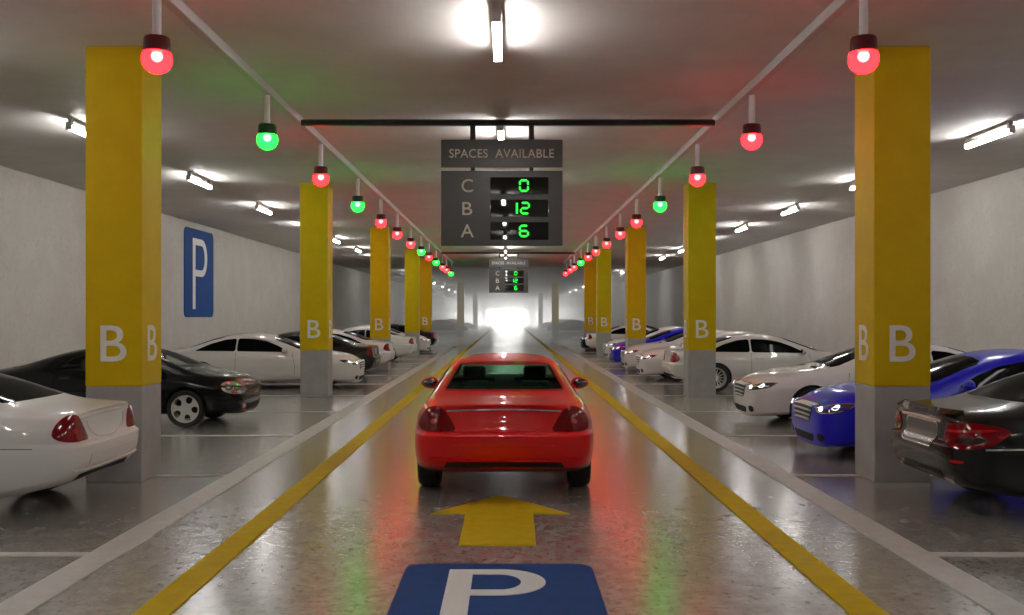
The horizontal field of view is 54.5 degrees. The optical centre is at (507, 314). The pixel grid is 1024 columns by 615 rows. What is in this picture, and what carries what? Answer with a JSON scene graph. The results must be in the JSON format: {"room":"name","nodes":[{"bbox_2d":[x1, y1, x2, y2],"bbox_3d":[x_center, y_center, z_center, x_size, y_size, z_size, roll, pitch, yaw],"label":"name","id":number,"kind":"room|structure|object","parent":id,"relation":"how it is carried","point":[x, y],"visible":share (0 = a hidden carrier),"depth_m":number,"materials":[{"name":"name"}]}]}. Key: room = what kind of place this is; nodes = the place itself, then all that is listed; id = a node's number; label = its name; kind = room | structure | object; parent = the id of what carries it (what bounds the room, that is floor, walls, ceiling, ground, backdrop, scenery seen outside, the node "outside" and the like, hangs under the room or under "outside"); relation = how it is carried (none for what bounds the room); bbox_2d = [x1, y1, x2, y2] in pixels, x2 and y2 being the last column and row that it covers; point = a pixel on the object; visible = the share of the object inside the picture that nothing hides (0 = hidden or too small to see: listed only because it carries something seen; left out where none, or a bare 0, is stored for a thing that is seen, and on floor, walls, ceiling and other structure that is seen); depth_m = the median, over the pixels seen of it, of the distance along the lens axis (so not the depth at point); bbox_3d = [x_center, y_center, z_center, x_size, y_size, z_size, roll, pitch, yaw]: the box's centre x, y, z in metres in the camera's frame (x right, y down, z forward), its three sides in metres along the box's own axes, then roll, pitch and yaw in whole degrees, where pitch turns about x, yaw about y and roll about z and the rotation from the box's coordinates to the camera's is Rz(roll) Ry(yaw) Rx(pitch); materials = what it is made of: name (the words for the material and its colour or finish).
{"room":"parking garage","nodes":[
{"label":"parking garage","id":0,"kind":"room"},
{"bbox_2d":[0,166,456,368],"bbox_3d":[-10.250,-0.562,95.500,0.300,4.824,219.000,0,0,0],"label":"wall","id":1,"kind":"structure","parent":0,"point":[256,285],"depth_m":23.73,"materials":[{"name":"white paint"}]},
{"bbox_2d":[184,227,212,316],"bbox_3d":[-10.081,-1.350,32.500,0.034,2.840,3.040,0,0,0],"label":"parking sign","id":2,"kind":"object","parent":1,"relation":"attached to","point":[198,244],"visible":1,"depth_m":32.37,"materials":[{"name":"blue metal"}]},
{"bbox_2d":[464,301,551,323],"bbox_3d":[0.150,-0.562,205.150,20.500,4.824,0.300,0,0,0],"label":"wall","id":3,"kind":"structure","parent":0,"point":[468,305],"depth_m":204.99,"materials":[{"name":"white paint"}]},
{"bbox_2d":[0,0,1023,300],"bbox_3d":[0.150,-3.124,95.500,21.100,0.300,219.600,0,0,0],"label":"ceiling","id":4,"kind":"structure","parent":0,"point":[327,59],"depth_m":13.67,"materials":[{"name":"paint"}]},
{"bbox_2d":[65,118,85,136],"bbox_3d":[-6.600,-2.878,15.700,0.100,0.191,1.518,0,0,0],"label":"tube light","id":5,"kind":"object","parent":4,"relation":"attached to","point":[69,125],"visible":0.48,"depth_m":15.04,"materials":[{"name":"white glass"}]},
{"bbox_2d":[186,171,211,188],"bbox_3d":[-6.600,-2.878,21.300,0.100,0.191,1.518,0,0,0],"label":"tube light","id":6,"kind":"object","parent":4,"relation":"attached to","point":[189,176],"visible":1,"depth_m":21.10,"materials":[{"name":"white glass"}]},
{"bbox_2d":[255,202,271,214],"bbox_3d":[-6.600,-2.878,26.900,0.100,0.191,1.518,0,0,0],"label":"tube light","id":7,"kind":"object","parent":4,"relation":"attached to","point":[268,211],"visible":1,"depth_m":26.70,"materials":[{"name":"white glass"}]},
{"bbox_2d":[161,0,452,263],"bbox_3d":[-3.130,-2.919,24.500,0.100,0.110,63.000,0,0,0],"label":"rail","id":8,"kind":"object","parent":4,"relation":"attached to","point":[179,8],"visible":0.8,"depth_m":12.58,"materials":[{"name":"grey metal"}]},
{"bbox_2d":[141,0,172,73],"bbox_3d":[-3.140,-2.510,8.900,0.268,0.709,0.268,0,0,0],"label":"lamp","id":9,"kind":"object","parent":8,"relation":"hanging from","point":[156,56],"visible":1,"depth_m":8.82,"materials":[{"name":"red"}]},
{"bbox_2d":[257,95,277,149],"bbox_3d":[-3.140,-2.510,12.980,0.268,0.709,0.268,0,0,0],"label":"lamp","id":10,"kind":"object","parent":8,"relation":"hanging from","point":[267,139],"visible":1,"depth_m":12.90,"materials":[{"name":"green"}]},
{"bbox_2d":[313,144,328,186],"bbox_3d":[-3.140,-2.510,16.700,0.268,0.709,0.268,0,0,0],"label":"lamp","id":11,"kind":"object","parent":8,"relation":"hanging from","point":[320,177],"visible":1,"depth_m":16.62,"materials":[{"name":"red"}]},
{"bbox_2d":[351,178,363,211],"bbox_3d":[-3.140,-2.510,20.800,0.268,0.709,0.268,0,0,0],"label":"lamp","id":12,"kind":"object","parent":8,"relation":"hanging from","point":[357,205],"visible":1,"depth_m":20.73,"materials":[{"name":"green"}]},
{"bbox_2d":[376,199,385,227],"bbox_3d":[-3.140,-2.510,24.600,0.268,0.709,0.268,0,0,0],"label":"lamp","id":13,"kind":"object","parent":8,"relation":"hanging from","point":[380,218],"visible":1,"depth_m":24.52,"materials":[{"name":"red"}]},
{"bbox_2d":[393,214,401,238],"bbox_3d":[-3.140,-2.510,28.200,0.268,0.709,0.268,0,0,0],"label":"lamp","id":14,"kind":"object","parent":8,"relation":"hanging from","point":[397,233],"visible":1,"depth_m":28.12,"materials":[{"name":"red"}]},
{"bbox_2d":[407,226,414,247],"bbox_3d":[-3.140,-2.510,32.100,0.268,0.709,0.268,0,0,0],"label":"lamp","id":15,"kind":"object","parent":8,"relation":"hanging from","point":[410,241],"visible":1,"depth_m":32.03,"materials":[{"name":"red glass"}]},
{"bbox_2d":[418,236,424,254],"bbox_3d":[-3.140,-2.510,36.000,0.268,0.709,0.268,0,0,0],"label":"lamp","id":16,"kind":"object","parent":8,"relation":"hanging from","point":[421,250],"visible":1,"depth_m":35.92,"materials":[{"name":"green glass"}]},
{"bbox_2d":[426,243,431,260],"bbox_3d":[-3.140,-2.510,39.500,0.268,0.709,0.268,0,0,0],"label":"lamp","id":17,"kind":"object","parent":8,"relation":"hanging from","point":[428,254],"visible":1,"depth_m":39.42,"materials":[{"name":"red glass"}]},
{"bbox_2d":[433,249,438,265],"bbox_3d":[-3.140,-2.510,43.500,0.268,0.709,0.268,0,0,0],"label":"lamp","id":18,"kind":"object","parent":8,"relation":"hanging from","point":[436,260],"visible":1,"depth_m":43.43,"materials":[{"name":"green glass"}]},
{"bbox_2d":[491,3,502,61],"bbox_3d":[-0.110,-2.878,10.200,0.100,0.191,1.518,0,0,0],"label":"tube light","id":19,"kind":"object","parent":4,"relation":"attached to","point":[496,15],"visible":1,"depth_m":9.84,"materials":[{"name":"white metal"}]},
{"bbox_2d":[497,126,503,139],"bbox_3d":[-0.110,-2.878,15.800,0.100,0.191,1.518,0,0,0],"label":"tube light","id":20,"kind":"object","parent":4,"relation":"attached to","point":[500,128],"visible":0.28,"depth_m":15.29,"materials":[{"name":"white metal"}]},
{"bbox_2d":[301,119,714,125],"bbox_3d":[0.000,-2.825,14.640,6.080,0.082,0.130,0,0,0],"label":"cross beam","id":21,"kind":"structure","parent":4,"relation":"attached to","point":[305,122],"depth_m":14.59,"materials":[{"name":"black metal"}]},
{"bbox_2d":[441,126,562,245],"bbox_3d":[-0.090,-1.900,14.632,1.786,1.769,0.087,0,0,0],"label":"sign","id":22,"kind":"object","parent":21,"relation":"hanging from","point":[479,208],"visible":1,"depth_m":14.61,"materials":[{"name":"grey metal"}]},
{"bbox_2d":[441,252,574,253],"bbox_3d":[0.000,-2.825,45.400,6.080,0.082,0.130,0,0,0],"label":"cross beam","id":23,"kind":"structure","parent":4,"relation":"attached to","point":[441,252],"depth_m":45.35,"materials":[{"name":"black metal"}]},
{"bbox_2d":[489,254,527,292],"bbox_3d":[0.030,-1.900,45.392,1.786,1.769,0.087,0,0,0],"label":"sign","id":24,"kind":"object","parent":23,"relation":"hanging from","point":[500,280],"visible":1,"depth_m":45.36,"materials":[{"name":"grey metal"}]},
{"bbox_2d":[563,0,856,263],"bbox_3d":[3.130,-2.919,24.500,0.100,0.110,63.000,0,0,0],"label":"rail","id":25,"kind":"object","parent":4,"relation":"attached to","point":[836,8],"visible":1,"depth_m":12.64,"materials":[{"name":"grey metal"}]},
{"bbox_2d":[585,243,590,260],"bbox_3d":[3.180,-2.510,39.500,0.268,0.709,0.268,0,0,0],"label":"lamp","id":26,"kind":"object","parent":25,"relation":"hanging from","point":[587,254],"visible":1,"depth_m":39.42,"materials":[{"name":"red glass"}]},
{"bbox_2d":[592,236,599,254],"bbox_3d":[3.180,-2.510,36.000,0.268,0.709,0.268,0,0,0],"label":"lamp","id":27,"kind":"object","parent":25,"relation":"hanging from","point":[595,251],"visible":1,"depth_m":35.92,"materials":[{"name":"red glass"}]},
{"bbox_2d":[602,226,610,247],"bbox_3d":[3.180,-2.510,32.100,0.268,0.709,0.268,0,0,0],"label":"lamp","id":28,"kind":"object","parent":25,"relation":"hanging from","point":[606,243],"visible":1,"depth_m":32.02,"materials":[{"name":"red glass"}]},
{"bbox_2d":[615,214,624,238],"bbox_3d":[3.180,-2.510,28.200,0.268,0.709,0.268,0,0,0],"label":"lamp","id":29,"kind":"object","parent":25,"relation":"hanging from","point":[620,233],"visible":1,"depth_m":28.12,"materials":[{"name":"red"}]},
{"bbox_2d":[631,199,641,227],"bbox_3d":[3.180,-2.510,24.600,0.268,0.709,0.268,0,0,0],"label":"lamp","id":30,"kind":"object","parent":25,"relation":"hanging from","point":[636,222],"visible":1,"depth_m":24.52,"materials":[{"name":"red"}]},
{"bbox_2d":[654,178,666,211],"bbox_3d":[3.180,-2.510,20.800,0.268,0.709,0.268,0,0,0],"label":"lamp","id":31,"kind":"object","parent":25,"relation":"hanging from","point":[660,204],"visible":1,"depth_m":20.72,"materials":[{"name":"green"}]},
{"bbox_2d":[689,144,705,186],"bbox_3d":[3.180,-2.510,16.700,0.268,0.709,0.268,0,0,0],"label":"lamp","id":32,"kind":"object","parent":25,"relation":"hanging from","point":[697,178],"visible":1,"depth_m":16.62,"materials":[{"name":"red"}]},
{"bbox_2d":[741,95,761,149],"bbox_3d":[3.180,-2.510,12.980,0.268,0.709,0.268,0,0,0],"label":"lamp","id":33,"kind":"object","parent":25,"relation":"hanging from","point":[751,139],"visible":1,"depth_m":12.90,"materials":[{"name":"red"}]},
{"bbox_2d":[848,0,878,73],"bbox_3d":[3.180,-2.510,8.900,0.268,0.709,0.268,0,0,0],"label":"lamp","id":34,"kind":"object","parent":25,"relation":"hanging from","point":[863,57],"visible":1,"depth_m":8.82,"materials":[{"name":"red"}]},
{"bbox_2d":[781,203,799,215],"bbox_3d":[7.700,-2.878,27.150,0.100,0.191,1.518,0,0,0],"label":"tube light","id":35,"kind":"object","parent":4,"relation":"attached to","point":[797,207],"visible":1,"depth_m":26.97,"materials":[{"name":"white metal"}]},
{"bbox_2d":[964,121,1014,148],"bbox_3d":[7.700,-2.878,15.950,0.100,0.191,1.518,0,0,0],"label":"tube light","id":36,"kind":"object","parent":4,"relation":"attached to","point":[968,144],"visible":1,"depth_m":15.80,"materials":[{"name":"white metal"}]},
{"bbox_2d":[0,323,1023,614],"bbox_3d":[0.150,2.000,115.350,21.100,0.300,259.300,0,0,0],"label":"floor","id":37,"kind":"structure","parent":0,"point":[654,540],"depth_m":9.00,"materials":[{"name":"concrete"}]},
{"bbox_2d":[0,552,88,556],"bbox_3d":[-6.621,1.845,7.670,6.758,0.010,0.110,0,0,0],"label":"divider","id":38,"kind":"object","parent":37,"relation":"on","point":[2,554],"visible":1,"depth_m":7.64,"materials":[{"name":"white paint"}]},
{"bbox_2d":[0,373,138,496],"bbox_3d":[-6.304,1.150,9.661,4.972,1.399,2.177,0,0,0],"label":"car","id":39,"kind":"object","parent":37,"relation":"on","point":[50,438],"visible":1,"depth_m":8.98,"materials":[{"name":"white paint"}]},
{"bbox_2d":[73,457,126,480],"bbox_3d":[-3.958,1.480,9.660,0.091,0.069,1.200,0,0,0],"label":"diffuser","id":40,"kind":"object","parent":39,"relation":"attached to","point":[111,462],"depth_m":9.57,"materials":[{"name":"black"}]},
{"bbox_2d":[86,46,160,481],"bbox_3d":[-4.356,-0.562,11.306,0.633,4.824,0.633,0,0,0],"label":"pillar","id":41,"kind":"structure","parent":37,"relation":"on","point":[123,98],"depth_m":11.00,"materials":[{"name":"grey paint"}]},
{"bbox_2d":[0,348,260,427],"bbox_3d":[-6.522,1.183,17.122,4.339,1.334,2.058,0,0,0],"label":"car","id":42,"kind":"object","parent":37,"relation":"on","point":[196,390],"visible":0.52,"depth_m":16.36,"materials":[{"name":"black paint"}]},
{"bbox_2d":[247,386,259,392],"bbox_3d":[-4.373,1.285,17.120,0.037,0.060,0.781,0,0,0],"label":"grille","id":43,"kind":"object","parent":42,"relation":"attached to","point":[250,389],"depth_m":17.07,"materials":[{"name":"silver"}]},
{"bbox_2d":[84,474,226,476],"bbox_3d":[-6.621,1.845,11.450,6.758,0.010,0.110,0,0,0],"label":"divider","id":44,"kind":"object","parent":37,"relation":"on","point":[157,475],"visible":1,"depth_m":11.41,"materials":[{"name":"white paint"}]},
{"bbox_2d":[0,347,455,614],"bbox_3d":[-3.105,1.844,24.000,0.270,0.012,68.000,0,0,0],"label":"line","id":45,"kind":"object","parent":37,"relation":"on","point":[29,599],"visible":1,"depth_m":8.69,"materials":[{"name":"white paint"}]},
{"bbox_2d":[161,435,295,435],"bbox_3d":[-6.621,1.845,15.230,6.758,0.010,0.110,0,0,0],"label":"divider","id":46,"kind":"object","parent":37,"relation":"on","point":[161,435],"visible":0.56,"depth_m":15.19,"materials":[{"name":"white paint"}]},
{"bbox_2d":[162,333,364,384],"bbox_3d":[-6.176,1.150,25.399,4.972,1.399,2.177,0,0,0],"label":"car","id":47,"kind":"object","parent":37,"relation":"on","point":[265,357],"visible":0.66,"depth_m":24.56,"materials":[{"name":"white metal"}]},
{"bbox_2d":[355,359,364,368],"bbox_3d":[-3.779,1.261,25.400,0.174,0.239,0.748,0,0,0],"label":"grille","id":48,"kind":"object","parent":47,"relation":"attached to","point":[361,362],"depth_m":25.25,"materials":[{"name":"grey metal"}]},
{"bbox_2d":[246,411,337,411],"bbox_3d":[-6.621,1.845,19.010,6.758,0.010,0.110,0,0,0],"label":"divider","id":49,"kind":"object","parent":37,"relation":"on","point":[246,411],"visible":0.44,"depth_m":18.97,"materials":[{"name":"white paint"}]},
{"bbox_2d":[260,395,365,395],"bbox_3d":[-6.621,1.845,22.790,6.758,0.010,0.110,0,0,0],"label":"divider","id":50,"kind":"object","parent":37,"relation":"on","point":[260,395],"visible":0.36,"depth_m":22.74,"materials":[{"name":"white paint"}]},
{"bbox_2d":[132,325,495,614],"bbox_3d":[-2.195,1.844,90.000,0.230,0.012,200.000,0,0,0],"label":"lane line","id":51,"kind":"object","parent":37,"relation":"on","point":[167,601],"visible":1,"depth_m":8.57,"materials":[{"name":"yellow paint"}]},
{"bbox_2d":[300,183,332,396],"bbox_3d":[-4.356,-0.562,22.657,0.633,4.824,0.633,0,0,0],"label":"pillar","id":52,"kind":"structure","parent":37,"relation":"on","point":[316,202],"depth_m":22.35,"materials":[{"name":"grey paint"}]},
{"bbox_2d":[278,331,380,370],"bbox_3d":[-6.194,1.150,28.561,4.972,1.399,2.177,0,0,0],"label":"car","id":53,"kind":"object","parent":37,"relation":"on","point":[371,355],"visible":0.25,"depth_m":27.83,"materials":[{"name":"black"}]},
{"bbox_2d":[333,329,394,364],"bbox_3d":[-6.194,1.150,32.241,4.972,1.399,2.177,0,0,0],"label":"car","id":54,"kind":"object","parent":37,"relation":"on","point":[386,348],"visible":0.29,"depth_m":31.57,"materials":[{"name":"white metal"}]},
{"bbox_2d":[370,227,390,369],"bbox_3d":[-4.356,-0.562,34.007,0.633,4.824,0.633,0,0,0],"label":"pillar","id":55,"kind":"structure","parent":37,"relation":"on","point":[380,238],"depth_m":33.69,"materials":[{"name":"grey paint"}]},
{"bbox_2d":[343,326,417,359],"bbox_3d":[-6.144,1.150,39.801,4.972,1.399,2.177,0,0,0],"label":"car","id":56,"kind":"object","parent":37,"relation":"on","point":[403,345],"visible":0.28,"depth_m":39.03,"materials":[{"name":"white metal"}]},
{"bbox_2d":[356,325,430,350],"bbox_3d":[-6.176,1.150,47.359,4.972,1.399,2.177,0,0,0],"label":"car","id":57,"kind":"object","parent":37,"relation":"on","point":[425,343],"visible":0.23,"depth_m":46.68,"materials":[{"name":"white metal"}]},
{"bbox_2d":[405,249,419,355],"bbox_3d":[-4.360,-0.562,45.360,0.626,4.824,0.626,0,0,0],"label":"pillar","id":58,"kind":"structure","parent":37,"relation":"on","point":[412,258],"depth_m":45.05,"materials":[{"name":"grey paint"}]},
{"bbox_2d":[391,324,436,345],"bbox_3d":[-6.144,1.150,51.141,4.972,1.399,2.177,0,0,0],"label":"car","id":59,"kind":"object","parent":37,"relation":"on","point":[432,336],"visible":0.18,"depth_m":50.41,"materials":[{"name":"black metal"}]},
{"bbox_2d":[420,259,431,349],"bbox_3d":[-4.356,-0.562,52.706,0.633,4.824,0.633,0,0,0],"label":"pillar","id":60,"kind":"structure","parent":37,"relation":"on","point":[425,265],"depth_m":52.40,"materials":[{"name":"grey paint"}]},
{"bbox_2d":[432,319,467,331],"bbox_3d":[-6.606,1.150,104.000,4.969,1.399,2.170,0,0,0],"label":"car","id":61,"kind":"object","parent":37,"relation":"on","point":[441,324],"visible":0.59,"depth_m":103.15,"materials":[{"name":"black"}]},
{"bbox_2d":[445,319,473,328],"bbox_3d":[-6.606,1.150,122.000,4.969,1.399,2.170,0,0,0],"label":"car","id":62,"kind":"object","parent":37,"relation":"on","point":[470,325],"visible":0.32,"depth_m":121.27,"materials":[{"name":"black metal"}]},
{"bbox_2d":[457,283,463,334],"bbox_3d":[-4.360,-0.562,91.810,0.626,4.824,0.626,0,0,0],"label":"pillar","id":63,"kind":"structure","parent":37,"relation":"on","point":[460,286],"depth_m":91.50,"materials":[{"name":"grey paint"}]},
{"bbox_2d":[473,293,477,328],"bbox_3d":[-4.360,-0.562,133.310,0.626,4.824,0.626,0,0,0],"label":"pillar","id":64,"kind":"structure","parent":37,"relation":"on","point":[475,295],"depth_m":133.00,"materials":[{"name":"grey paint"}]},
{"bbox_2d":[482,299,485,324],"bbox_3d":[-4.360,-0.562,181.310,0.626,4.824,0.626,0,0,0],"label":"pillar","id":65,"kind":"structure","parent":37,"relation":"on","point":[483,300],"depth_m":180.99,"materials":[{"name":"grey paint"}]},
{"bbox_2d":[387,564,607,614],"bbox_3d":[-0.065,1.844,6.560,1.360,0.012,1.620,0,0,0],"label":"parking marking","id":66,"kind":"object","parent":37,"relation":"on","point":[423,589],"visible":1,"depth_m":6.64,"materials":[{"name":"blue paint"}]},
{"bbox_2d":[430,495,569,545],"bbox_3d":[-0.075,1.845,9.085,1.300,0.010,2.230,0,0,0],"label":"direction arrow","id":67,"kind":"object","parent":37,"relation":"on","point":[498,520],"visible":1,"depth_m":8.91,"materials":[{"name":"yellow paint"}]},
{"bbox_2d":[415,353,593,485],"bbox_3d":[-0.039,1.151,12.214,2.177,1.399,4.972,0,0,0],"label":"car","id":68,"kind":"object","parent":37,"relation":"on","point":[474,420],"visible":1,"depth_m":9.84,"materials":[{"name":"red paint"}]},
{"bbox_2d":[421,377,438,388],"bbox_3d":[-0.978,0.880,12.908,0.295,0.154,0.115,0,0,0],"label":"mirror","id":69,"kind":"object","parent":68,"relation":"attached to","point":[431,382],"depth_m":12.84,"materials":[{"name":"red paint"}]},
{"bbox_2d":[423,379,436,386],"bbox_3d":[-1.010,0.880,12.848,0.180,0.112,0.006,0,0,0],"label":"mirror glass","id":70,"kind":"object","parent":68,"relation":"attached to","point":[426,382],"depth_m":12.84,"materials":[{"name":"grey"}]},
{"bbox_2d":[444,462,563,467],"bbox_3d":[-0.040,1.480,9.868,1.200,0.069,0.091,0,0,0],"label":"diffuser","id":71,"kind":"object","parent":68,"relation":"attached to","point":[446,464],"depth_m":9.85,"materials":[{"name":"black"}]},
{"bbox_2d":[571,377,588,388],"bbox_3d":[0.897,0.880,12.908,0.295,0.154,0.115,0,0,0],"label":"mirror","id":72,"kind":"object","parent":68,"relation":"attached to","point":[577,382],"depth_m":12.85,"materials":[{"name":"red paint"}]},
{"bbox_2d":[573,379,586,386],"bbox_3d":[0.930,0.880,12.848,0.180,0.112,0.006,0,0,0],"label":"mirror glass","id":73,"kind":"object","parent":68,"relation":"attached to","point":[576,382],"depth_m":12.84,"materials":[{"name":"grey"}]},
{"bbox_2d":[530,299,533,324],"bbox_3d":[4.360,-0.562,181.310,0.626,4.824,0.626,0,0,0],"label":"pillar","id":74,"kind":"structure","parent":37,"relation":"on","point":[531,300],"depth_m":180.99,"materials":[{"name":"grey paint"}]},
{"bbox_2d":[538,293,542,328],"bbox_3d":[4.360,-0.562,133.310,0.626,4.824,0.626,0,0,0],"label":"pillar","id":75,"kind":"structure","parent":37,"relation":"on","point":[540,295],"depth_m":133.00,"materials":[{"name":"grey paint"}]},
{"bbox_2d":[541,319,568,328],"bbox_3d":[6.606,1.150,126.000,4.969,1.399,2.170,0,0,0],"label":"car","id":76,"kind":"object","parent":37,"relation":"on","point":[543,325],"visible":0.32,"depth_m":125.22,"materials":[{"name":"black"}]},
{"bbox_2d":[552,283,558,334],"bbox_3d":[4.360,-0.562,91.810,0.626,4.824,0.626,0,0,0],"label":"pillar","id":77,"kind":"structure","parent":37,"relation":"on","point":[555,286],"depth_m":91.50,"materials":[{"name":"grey paint"}]},
{"bbox_2d":[547,319,583,331],"bbox_3d":[6.606,1.150,106.000,4.969,1.399,2.170,0,0,0],"label":"car","id":78,"kind":"object","parent":37,"relation":"on","point":[572,324],"visible":0.6,"depth_m":105.13,"materials":[{"name":"black metal"}]},
{"bbox_2d":[584,259,595,349],"bbox_3d":[4.356,-0.562,52.706,0.633,4.824,0.633,0,0,0],"label":"pillar","id":79,"kind":"structure","parent":37,"relation":"on","point":[589,266],"depth_m":52.40,"materials":[{"name":"yellow paint"}]},
{"bbox_2d":[596,249,610,355],"bbox_3d":[4.356,-0.562,45.356,0.633,4.824,0.633,0,0,0],"label":"pillar","id":80,"kind":"structure","parent":37,"relation":"on","point":[603,259],"depth_m":45.05,"materials":[{"name":"yellow paint"}]},
{"bbox_2d":[580,325,656,349],"bbox_3d":[6.206,1.150,51.141,4.972,1.399,2.177,0,0,0],"label":"car","id":81,"kind":"object","parent":37,"relation":"on","point":[582,340],"visible":0.14,"depth_m":50.53,"materials":[{"name":"black"}]},
{"bbox_2d":[585,325,653,348],"bbox_3d":[6.194,1.150,47.359,4.972,1.399,2.177,0,0,0],"label":"car","id":82,"kind":"object","parent":37,"relation":"on","point":[617,332],"visible":0.23,"depth_m":46.59,"materials":[{"name":"white metal"}]},
{"bbox_2d":[625,227,645,369],"bbox_3d":[4.356,-0.562,34.007,0.633,4.824,0.633,0,0,0],"label":"pillar","id":83,"kind":"structure","parent":37,"relation":"on","point":[635,238],"depth_m":33.69,"materials":[{"name":"yellow paint"}]},
{"bbox_2d":[603,326,682,357],"bbox_3d":[6.306,1.150,39.801,4.972,1.399,2.177,0,0,0],"label":"car","id":84,"kind":"object","parent":37,"relation":"on","point":[611,343],"visible":0.25,"depth_m":39.25,"materials":[{"name":"white metal"}]},
{"bbox_2d":[609,328,682,361],"bbox_3d":[6.156,1.150,36.021,4.972,1.399,2.177,0,0,0],"label":"car","id":85,"kind":"object","parent":37,"relation":"on","point":[614,351],"visible":0.25,"depth_m":35.37,"materials":[{"name":"blue metal"}]},
{"bbox_2d":[620,329,723,367],"bbox_3d":[6.156,1.150,32.241,4.972,1.399,2.177,0,0,0],"label":"car","id":86,"kind":"object","parent":37,"relation":"on","point":[628,355],"visible":0.28,"depth_m":31.54,"materials":[{"name":"white metal"}]},
{"bbox_2d":[683,183,715,396],"bbox_3d":[4.356,-0.562,22.657,0.633,4.824,0.633,0,0,0],"label":"pillar","id":87,"kind":"structure","parent":37,"relation":"on","point":[699,203],"depth_m":22.35,"materials":[{"name":"yellow paint"}]},
{"bbox_2d":[520,325,888,614],"bbox_3d":[2.225,1.844,90.000,0.230,0.012,200.000,0,0,0],"label":"lane line","id":88,"kind":"object","parent":37,"relation":"on","point":[854,602],"visible":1,"depth_m":8.61,"materials":[{"name":"yellow paint"}]},
{"bbox_2d":[680,411,738,411],"bbox_3d":[6.636,1.845,19.010,6.728,0.010,0.110,0,0,0],"label":"divider","id":89,"kind":"object","parent":37,"relation":"on","point":[680,411],"visible":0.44,"depth_m":18.97,"materials":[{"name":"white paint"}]},
{"bbox_2d":[635,331,813,381],"bbox_3d":[6.156,1.150,28.461,4.972,1.399,2.177,0,0,0],"label":"car","id":90,"kind":"object","parent":37,"relation":"on","point":[649,362],"visible":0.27,"depth_m":27.76,"materials":[{"name":"white metal"}]},
{"bbox_2d":[635,354,642,363],"bbox_3d":[3.759,1.261,28.460,0.174,0.239,0.748,0,0,0],"label":"grille","id":91,"kind":"object","parent":90,"relation":"attached to","point":[637,357],"depth_m":28.31,"materials":[{"name":"grey metal"}]},
{"bbox_2d":[662,333,835,391],"bbox_3d":[6.394,1.150,24.779,4.972,1.399,2.177,0,0,0],"label":"car","id":92,"kind":"object","parent":37,"relation":"on","point":[738,356],"visible":0.54,"depth_m":23.96,"materials":[{"name":"white metal"}]},
{"bbox_2d":[722,435,795,435],"bbox_3d":[6.636,1.845,15.230,6.728,0.010,0.110,0,0,0],"label":"divider","id":93,"kind":"object","parent":37,"relation":"on","point":[722,435],"visible":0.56,"depth_m":15.19,"materials":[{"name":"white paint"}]},
{"bbox_2d":[561,347,1023,614],"bbox_3d":[3.135,1.844,24.000,0.270,0.012,68.000,0,0,0],"label":"line","id":94,"kind":"object","parent":37,"relation":"on","point":[994,601],"visible":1,"depth_m":8.61,"materials":[{"name":"white paint"}]},
{"bbox_2d":[733,344,964,417],"bbox_3d":[6.436,1.150,17.121,4.972,1.399,2.177,0,0,0],"label":"car","id":95,"kind":"object","parent":37,"relation":"on","point":[768,392],"visible":0.43,"depth_m":16.39,"materials":[{"name":"white metal"}]},
{"bbox_2d":[734,380,750,395],"bbox_3d":[4.038,1.261,17.120,0.174,0.239,0.748,0,0,0],"label":"grille","id":96,"kind":"object","parent":95,"relation":"attached to","point":[739,386],"depth_m":17.03,"materials":[{"name":"grey metal"}]},
{"bbox_2d":[792,474,936,476],"bbox_3d":[6.636,1.845,11.450,6.728,0.010,0.110,0,0,0],"label":"divider","id":97,"kind":"object","parent":37,"relation":"on","point":[795,475],"visible":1,"depth_m":11.41,"materials":[{"name":"white paint"}]},
{"bbox_2d":[855,46,929,481],"bbox_3d":[4.356,-0.562,11.306,0.633,4.824,0.633,0,0,0],"label":"pillar","id":98,"kind":"structure","parent":37,"relation":"on","point":[892,101],"depth_m":11.00,"materials":[{"name":"yellow paint"}]},
{"bbox_2d":[791,349,1023,446],"bbox_3d":[6.376,1.150,13.241,4.972,1.399,2.177,0,0,0],"label":"car","id":99,"kind":"object","parent":37,"relation":"on","point":[824,416],"visible":0.51,"depth_m":12.63,"materials":[{"name":"blue metal"}]},
{"bbox_2d":[794,399,819,420],"bbox_3d":[3.978,1.261,13.240,0.174,0.239,0.748,0,0,0],"label":"grille","id":100,"kind":"object","parent":99,"relation":"attached to","point":[803,408],"depth_m":13.17,"materials":[{"name":"grey metal"}]},
{"bbox_2d":[963,380,975,391],"bbox_3d":[5.683,0.880,12.303,0.115,0.154,0.295,0,0,0],"label":"mirror","id":101,"kind":"object","parent":99,"relation":"attached to","point":[968,385],"depth_m":12.23,"materials":[{"name":"blue paint"}]},
{"bbox_2d":[891,372,1023,496],"bbox_3d":[6.252,1.132,9.609,4.652,1.435,2.175,0,0,0],"label":"car","id":102,"kind":"object","parent":37,"relation":"on","point":[973,440],"visible":1,"depth_m":8.98,"materials":[{"name":"black paint"}]},
{"bbox_2d":[903,457,944,478],"bbox_3d":[4.036,1.476,9.610,0.108,0.097,0.901,0,0,0],"label":"diffuser","id":103,"kind":"object","parent":102,"relation":"attached to","point":[916,463],"depth_m":9.58,"materials":[{"name":"black plastic"}]},
{"bbox_2d":[931,552,1023,556],"bbox_3d":[6.636,1.845,7.670,6.728,0.010,0.110,0,0,0],"label":"divider","id":104,"kind":"object","parent":37,"relation":"on","point":[939,554],"visible":1,"depth_m":7.64,"materials":[{"name":"white paint"}]},
{"bbox_2d":[559,168,1023,352],"bbox_3d":[10.550,-0.562,95.500,0.300,4.824,219.000,0,0,0],"label":"wall","id":105,"kind":"structure","parent":0,"point":[799,287],"depth_m":30.48,"materials":[{"name":"white paint"}]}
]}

